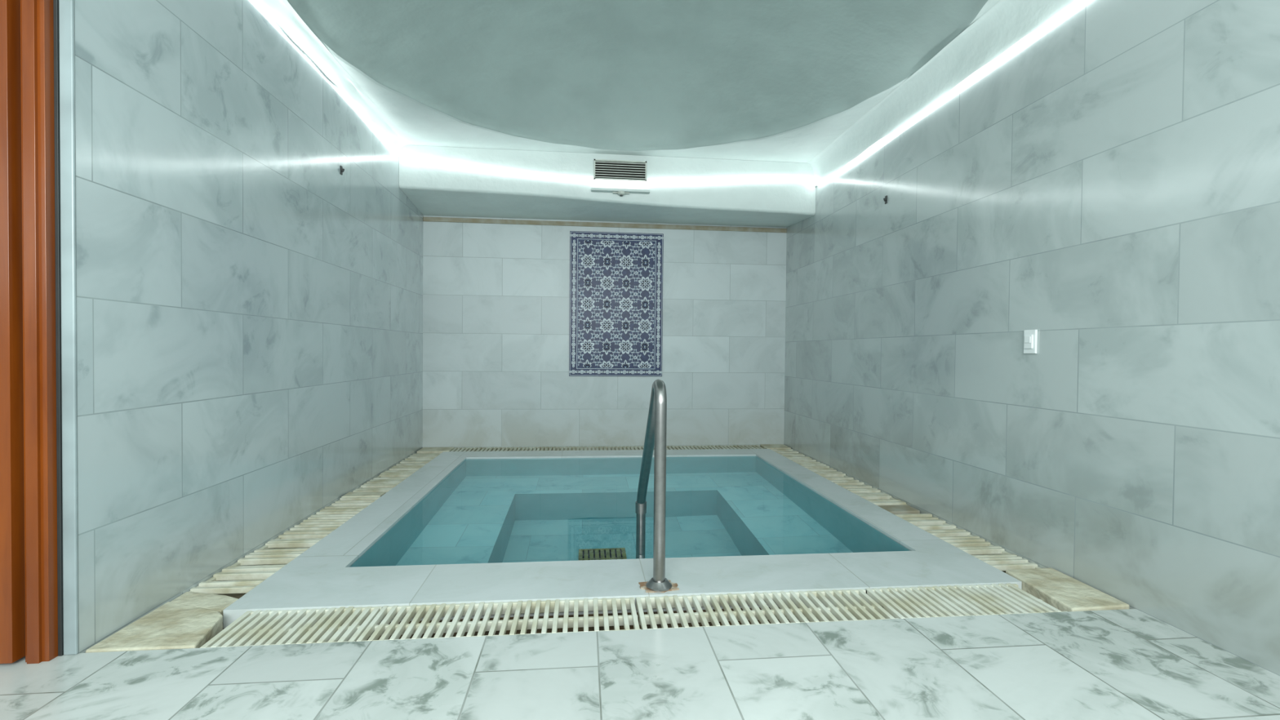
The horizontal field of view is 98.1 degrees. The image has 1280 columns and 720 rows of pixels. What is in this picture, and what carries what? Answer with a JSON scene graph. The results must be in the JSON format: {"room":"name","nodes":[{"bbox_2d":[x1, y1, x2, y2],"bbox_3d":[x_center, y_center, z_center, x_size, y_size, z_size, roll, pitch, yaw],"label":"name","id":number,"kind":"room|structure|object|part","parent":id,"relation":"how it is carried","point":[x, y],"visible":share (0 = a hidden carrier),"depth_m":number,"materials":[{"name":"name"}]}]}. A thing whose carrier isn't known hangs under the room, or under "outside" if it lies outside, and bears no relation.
{"room":"indoor spa pool","nodes":[
{"label":"indoor spa pool","id":0,"kind":"room"},
{"bbox_2d":[74,0,422,653],"bbox_3d":[-2.078,-0.417,3.763,0.120,2.920,3.980,0,1,-6],"label":"wall","id":1,"kind":"structure","parent":0,"point":[250,308],"depth_m":2.50,"materials":[{"name":"stone"}]},
{"bbox_2d":[58,0,79,654],"bbox_3d":[-1.834,-0.443,1.781,0.040,2.798,0.012,0,1,-6],"label":"trim","id":2,"kind":"structure","parent":1,"relation":"attached to","point":[66,7],"depth_m":1.78,"materials":[{"name":"plastic"}]},
{"bbox_2d":[261,0,408,153],"bbox_3d":[-1.916,-1.823,3.329,0.091,0.089,3.130,0,1,-6],"label":"strip light","id":3,"kind":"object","parent":1,"relation":"attached to","point":[282,10],"depth_m":3.46,"materials":[{"name":"paint"}]},
{"bbox_2d":[340,165,344,174],"bbox_3d":[-1.996,-1.273,3.728,0.023,0.056,0.022,0,1,-6],"label":"wall hook","id":4,"kind":"object","parent":1,"relation":"attached to","point":[342,170],"visible":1,"depth_m":3.72,"materials":[{"name":"metal"}]},
{"bbox_2d":[256,0,1084,186],"bbox_3d":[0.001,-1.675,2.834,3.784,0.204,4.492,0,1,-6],"label":"strip light","id":5,"kind":"object","parent":1,"relation":"attached to","point":[260,2],"visible":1,"depth_m":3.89,"materials":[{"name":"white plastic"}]},
{"bbox_2d":[422,215,786,448],"bbox_3d":[-0.319,-0.433,5.892,3.810,2.920,0.100,0,1,-6],"label":"wall","id":6,"kind":"structure","parent":0,"point":[496,296],"depth_m":5.81,"materials":[{"name":"stone"}]},
{"bbox_2d":[422,217,786,232],"bbox_3d":[-0.304,-1.415,5.820,3.808,0.045,0.011,0,1,-6],"label":"trim","id":7,"kind":"structure","parent":6,"relation":"attached to","point":[424,219],"depth_m":5.80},
{"bbox_2d":[568,231,663,376],"bbox_3d":[-0.247,-0.584,5.838,0.980,1.510,0.015,0,1,-6],"label":"tile mural","id":8,"kind":"object","parent":6,"relation":"attached to","point":[616,278],"visible":1,"depth_m":5.83,"materials":[{"name":"blue tile"}]},
{"bbox_2d":[399,145,815,226],"bbox_3d":[-0.265,-1.642,5.447,3.808,0.486,0.755,0,1,-6],"label":"bulkhead","id":9,"kind":"object","parent":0,"point":[435,188],"visible":0.97,"depth_m":5.15,"materials":[{"name":"paint"}]},
{"bbox_2d":[593,159,646,181],"bbox_3d":[-0.179,-1.725,5.058,0.480,0.180,0.030,0,1,-6],"label":"air vent","id":10,"kind":"object","parent":9,"relation":"in","point":[604,169],"visible":1,"depth_m":5.06,"materials":[{"name":"metal"}]},
{"bbox_2d":[591,187,649,194],"bbox_3d":[-0.177,-1.538,5.045,0.535,0.023,0.062,0,1,-6],"label":"ledge","id":11,"kind":"object","parent":9,"relation":"attached to","point":[593,189],"visible":0.97,"depth_m":5.02,"materials":[{"name":"paint"}]},
{"bbox_2d":[612,191,629,195],"bbox_3d":[-0.172,-1.508,5.045,0.155,0.034,0.070,0,1,-6],"label":"sprinkler","id":12,"kind":"object","parent":11,"relation":"attached to","point":[620,193],"visible":1,"depth_m":5.03,"materials":[{"name":"metal"}]},
{"bbox_2d":[0,608,1279,719],"bbox_3d":[-0.486,1.053,0.154,5.280,0.120,3.570,0,1,-6],"label":"floor","id":13,"kind":"structure","parent":0,"point":[1124,664],"depth_m":1.70,"materials":[{"name":"stone"}]},
{"bbox_2d":[188,444,1064,648],"bbox_3d":[-0.131,0.999,3.934,3.810,0.120,3.880,0,1,-6],"label":"drain grate","id":14,"kind":"object","parent":13,"relation":"in","point":[238,596],"depth_m":2.21,"materials":[{"name":"beige plastic"}]},
{"bbox_2d":[85,601,222,653],"bbox_3d":[-1.674,0.982,2.016,0.336,0.064,0.358,0,1,-6],"label":"stone slab","id":15,"kind":"object","parent":14,"relation":"on","point":[171,625],"visible":0.69,"depth_m":1.95,"materials":[{"name":"stone"}]},
{"bbox_2d":[170,591,238,615],"bbox_3d":[-1.731,0.983,2.212,0.302,0.056,0.113,1,1,16],"label":"stone slab","id":16,"kind":"object","parent":14,"relation":"on","point":[218,602],"visible":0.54,"depth_m":2.20,"materials":[{"name":"stone"}]},
{"bbox_3d":[-1.818,0.963,3.035,0.264,0.048,1.455,0,1,-6],"label":"drain grate","id":17,"kind":"part","parent":14,"relation":"part of","materials":[{"name":"beige plastic"}]},
{"bbox_3d":[-1.239,0.983,2.011,0.495,0.050,0.272,0,1,-6],"label":"drain grate","id":18,"kind":"part","parent":14,"relation":"part of","materials":[{"name":"white plastic"}]},
{"bbox_2d":[341,491,385,497],"bbox_3d":[-1.898,0.952,3.819,0.250,0.064,0.130,0,1,-6],"label":"stone slab","id":19,"kind":"object","parent":14,"relation":"on","point":[367,494],"visible":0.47,"depth_m":3.80,"materials":[{"name":"stone"}]},
{"bbox_3d":[-1.982,0.937,4.649,0.264,0.048,1.582,0,1,-6],"label":"drain grate","id":20,"kind":"part","parent":14,"relation":"part of","materials":[{"name":"beige plastic"}]},
{"bbox_2d":[416,447,454,453],"bbox_3d":[-2.045,0.924,5.563,0.310,0.064,0.230,0,1,-6],"label":"stone slab","id":21,"kind":"object","parent":14,"relation":"on","point":[424,450],"visible":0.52,"depth_m":5.50,"materials":[{"name":"stone"}]},
{"bbox_3d":[-0.498,0.989,2.087,0.985,0.049,0.272,0,1,-6],"label":"drain grate","id":22,"kind":"part","parent":14,"relation":"part of","materials":[{"name":"white plastic"}]},
{"bbox_3d":[-0.288,0.935,5.741,3.200,0.049,0.242,0,1,-6],"label":"drain grate","id":23,"kind":"part","parent":14,"relation":"part of","materials":[{"name":"beige plastic"}]},
{"bbox_3d":[0.484,0.996,2.186,0.980,0.049,0.272,0,1,-6],"label":"drain grate","id":24,"kind":"part","parent":14,"relation":"part of","materials":[{"name":"white plastic"}]},
{"bbox_2d":[760,444,791,448],"bbox_3d":[1.444,0.949,5.917,0.262,0.066,0.230,0,1,-6],"label":"stone slab","id":25,"kind":"object","parent":14,"relation":"on","point":[763,446],"visible":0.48,"depth_m":5.90,"materials":[{"name":"stone"}]},
{"bbox_3d":[1.575,0.967,4.760,0.244,0.048,2.080,0,1,-6],"label":"drain grate","id":26,"kind":"part","parent":14,"relation":"part of","materials":[{"name":"beige plastic"}]},
{"bbox_2d":[877,505,919,514],"bbox_3d":[1.689,0.995,3.641,0.232,0.048,0.150,0,1,-6],"label":"stone slab","id":27,"kind":"object","parent":14,"relation":"on","point":[895,509],"visible":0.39,"depth_m":3.60,"materials":[{"name":"beige stone"}]},
{"bbox_3d":[1.322,1.003,2.272,0.695,0.049,0.272,0,1,-6],"label":"drain grate","id":28,"kind":"part","parent":14,"relation":"part of","materials":[{"name":"beige plastic"}]},
{"bbox_3d":[1.748,0.995,3.058,0.244,0.048,0.900,0,1,-6],"label":"drain grate","id":29,"kind":"part","parent":14,"relation":"part of","materials":[{"name":"beige plastic"}]},
{"bbox_2d":[1005,567,1129,611],"bbox_3d":[1.805,1.003,2.381,0.257,0.074,0.380,0,1,-6],"label":"stone slab","id":30,"kind":"object","parent":14,"relation":"on","point":[1064,593],"visible":0.63,"depth_m":2.34,"materials":[{"name":"stone"}]},
{"bbox_2d":[286,0,999,163],"bbox_3d":[-0.654,-2.065,2.036,5.480,0.455,7.650,0,1,-6],"label":"ceiling","id":31,"kind":"structure","parent":0,"point":[751,80],"depth_m":3.93,"materials":[{"name":"paint"}]},
{"bbox_2d":[783,0,1279,675],"bbox_3d":[2.002,-0.359,2.384,0.100,2.920,7.550,0,1,-6],"label":"wall","id":32,"kind":"structure","parent":0,"point":[1108,188],"depth_m":2.42,"materials":[{"name":"stone"}]},
{"bbox_2d":[883,195,887,204],"bbox_3d":[1.779,-1.164,4.032,0.023,0.056,0.022,0,1,-6],"label":"wall hook","id":33,"kind":"object","parent":32,"relation":"attached to","point":[885,199],"visible":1,"depth_m":4.03,"materials":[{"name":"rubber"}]},
{"bbox_2d":[1023,329,1037,353],"bbox_3d":[1.904,-0.090,2.715,0.024,0.116,0.072,0,1,-6],"label":"light switch","id":34,"kind":"object","parent":32,"relation":"attached to","point":[1030,336],"visible":1,"depth_m":2.70,"materials":[{"name":"white plastic"}]},
{"bbox_3d":[-0.112,1.613,4.006,2.770,1.290,2.640,0,1,-6],"label":"pool","id":35,"kind":"object","parent":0,"visible":0},
{"bbox_2d":[222,448,1022,628],"bbox_3d":[-0.122,0.973,3.949,3.290,0.070,3.350,0,1,-6],"label":"pool coping","id":36,"kind":"object","parent":35,"relation":"on","point":[320,577],"visible":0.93,"depth_m":2.52},
{"bbox_2d":[635,379,679,592],"bbox_3d":[0.043,0.868,2.727,0.164,1.579,0.862,0,1,-6],"label":"pool handrail","id":37,"kind":"object","parent":36,"relation":"on","point":[655,431],"depth_m":2.33,"materials":[{"name":"silver metal"}]},
{"bbox_2d":[348,455,911,567],"bbox_3d":[-0.106,0.952,3.996,2.770,0.001,2.640,0,1,-6],"label":"pool water","id":38,"kind":"object","parent":35,"relation":"in","point":[513,509],"visible":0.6,"depth_m":3.40,"materials":[{"name":"teal liquid"}]},
{"bbox_3d":[-2.616,-0.451,1.793,1.350,2.800,0.090,0,1,-6],"label":"wall","id":39,"kind":"structure","parent":0,"visible":0},
{"bbox_2d":[0,0,63,663],"bbox_3d":[-2.388,-0.422,1.678,1.081,2.750,0.166,0,1,-6],"label":"door","id":40,"kind":"structure","parent":39,"relation":"in","point":[32,619],"depth_m":1.74,"materials":[{"name":"brown wood"}]}
]}

